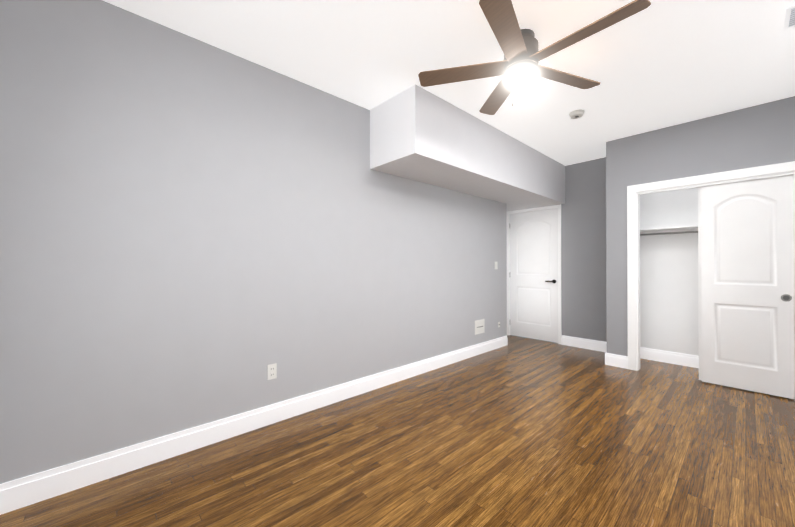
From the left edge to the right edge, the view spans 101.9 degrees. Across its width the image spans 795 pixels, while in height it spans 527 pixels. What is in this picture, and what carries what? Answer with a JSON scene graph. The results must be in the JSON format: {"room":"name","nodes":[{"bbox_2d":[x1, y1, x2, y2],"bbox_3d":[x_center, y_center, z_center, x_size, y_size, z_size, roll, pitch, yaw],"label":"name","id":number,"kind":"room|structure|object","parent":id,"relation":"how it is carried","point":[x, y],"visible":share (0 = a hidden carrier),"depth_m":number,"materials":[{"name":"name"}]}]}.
{"room":"empty bedroom","nodes":[
{"label":"empty bedroom","id":0,"kind":"room"},
{"bbox_2d":[0,0,506,483],"bbox_3d":[-0.264,-0.132,3.250,5.170,2.750,0.120,0,0,-43],"label":"wall","id":1,"kind":"structure","parent":0,"point":[194,232],"depth_m":2.13,"materials":[{"name":"grey paint"}]},
{"bbox_2d":[0,335,507,514],"bbox_3d":[-0.174,1.171,3.236,5.050,0.145,0.015,0,0,-43],"label":"baseboard","id":2,"kind":"structure","parent":1,"relation":"attached to","point":[32,489],"depth_m":2.13,"materials":[{"name":"white wood"}]},
{"bbox_2d":[267,363,276,379],"bbox_3d":[-0.974,0.840,2.504,0.070,0.115,0.010,0,0,-43],"label":"electrical outlet","id":3,"kind":"object","parent":1,"relation":"attached to","point":[271,371],"visible":1,"depth_m":2.50,"materials":[{"name":"white plastic"}]},
{"bbox_2d":[475,319,484,334],"bbox_3d":[1.135,0.871,4.448,0.221,0.191,0.010,0,0,-43],"label":"electrical outlet","id":4,"kind":"object","parent":1,"relation":"attached to","point":[479,326],"visible":1,"depth_m":4.44,"materials":[{"name":"white plastic"}]},
{"bbox_2d":[0,335,794,526],"bbox_3d":[0.914,1.290,2.535,6.140,0.100,3.860,0,0,-43],"label":"floor","id":5,"kind":"structure","parent":0,"point":[517,431],"depth_m":2.02,"materials":[{"name":"brown wood"}]},
{"bbox_2d":[103,0,794,165],"bbox_3d":[0.914,-1.560,2.547,6.140,0.100,3.860,0,0,-43],"label":"ceiling","id":6,"kind":"structure","parent":0,"point":[657,64],"depth_m":2.31,"materials":[{"name":"white paint"}]},
{"bbox_2d":[370,84,564,210],"bbox_3d":[0.999,-1.213,4.223,3.300,0.580,1.070,0,0,-43],"label":"soffit beam","id":7,"kind":"structure","parent":6,"relation":"attached to","point":[418,133],"depth_m":3.24,"materials":[{"name":"white paint"}]},
{"bbox_2d":[418,0,650,114],"bbox_3d":[0.850,-1.306,2.123,1.341,0.412,1.298,0,0,-43],"label":"ceiling fan","id":8,"kind":"object","parent":6,"relation":"hanging from","point":[518,67],"visible":1,"depth_m":2.07,"materials":[{"name":"brown wood"}]},
{"bbox_2d":[569,109,584,118],"bbox_3d":[1.790,-1.486,3.219,0.140,0.042,0.140,0,0,-43],"label":"smoke detector","id":9,"kind":"object","parent":6,"relation":"attached to","point":[577,114],"visible":1,"depth_m":3.19,"materials":[{"name":"white plastic"}]},
{"bbox_2d":[783,5,794,30],"bbox_3d":[2.494,-1.507,1.895,0.260,0.012,0.280,0,0,-43],"label":"ceiling vent","id":10,"kind":"object","parent":6,"relation":"in","point":[789,21],"visible":1,"depth_m":1.98,"materials":[{"name":"white metal"}]},
{"bbox_2d":[513,157,698,355],"bbox_3d":[3.094,-0.127,4.470,0.120,2.750,3.540,0,0,-43],"label":"wall","id":11,"kind":"structure","parent":0,"point":[668,293],"depth_m":4.23,"materials":[{"name":"grey paint"}]},
{"bbox_2d":[510,208,557,342],"bbox_3d":[2.232,0.189,5.333,0.093,2.110,0.820,0,0,-43],"label":"hall door","id":12,"kind":"structure","parent":11,"relation":"in","point":[533,274],"depth_m":5.32,"materials":[{"name":"white wood"}]},
{"bbox_2d":[506,204,561,343],"bbox_3d":[2.266,0.170,5.357,0.132,2.165,0.910,0,0,-43],"label":"door frame","id":13,"kind":"structure","parent":11,"relation":"attached to","point":[508,213],"depth_m":5.23,"materials":[{"name":"white wood"}]},
{"bbox_2d":[640,225,697,237],"bbox_3d":[3.537,-0.389,3.666,0.320,0.088,1.516,0,0,-43],"label":"closet shelf","id":14,"kind":"object","parent":11,"relation":"attached to","point":[671,231],"depth_m":3.93,"materials":[{"name":"white wood"}]},
{"bbox_2d":[606,139,617,354],"bbox_3d":[2.860,-0.128,4.155,0.650,2.750,0.124,0,0,-43],"label":"wall","id":15,"kind":"structure","parent":0,"point":[612,239],"depth_m":3.94,"materials":[{"name":"grey paint"}]},
{"bbox_2d":[561,335,698,368],"bbox_3d":[3.108,1.173,3.869,0.665,0.145,2.405,0,0,-43],"label":"baseboard","id":16,"kind":"structure","parent":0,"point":[682,359],"depth_m":4.08,"materials":[{"name":"white wood"}]},
{"bbox_2d":[617,96,794,355],"bbox_3d":[3.219,-0.131,3.375,0.120,2.750,1.520,0,0,-43],"label":"wall","id":17,"kind":"structure","parent":0,"point":[756,136],"depth_m":3.37,"materials":[{"name":"grey paint"}]},
{"bbox_2d":[698,187,701,379],"bbox_3d":[3.410,0.208,3.207,0.037,2.045,0.612,0,0,-43],"label":"closet door","id":18,"kind":"structure","parent":17,"relation":"in","point":[699,280],"depth_m":3.41,"materials":[{"name":"white wood"}]},
{"bbox_2d":[627,161,794,398],"bbox_3d":[3.221,0.164,3.358,0.138,2.160,1.346,0,0,-43],"label":"trim","id":19,"kind":"structure","parent":17,"relation":"attached to","point":[634,192],"depth_m":3.75,"materials":[{"name":"white wood"}]},
{"bbox_2d":[701,174,793,398],"bbox_3d":[3.395,0.208,3.157,0.038,2.045,0.612,0,0,-43],"label":"closet door","id":20,"kind":"structure","parent":17,"relation":"in","point":[747,288],"depth_m":3.13,"materials":[{"name":"white wood"}]}
]}

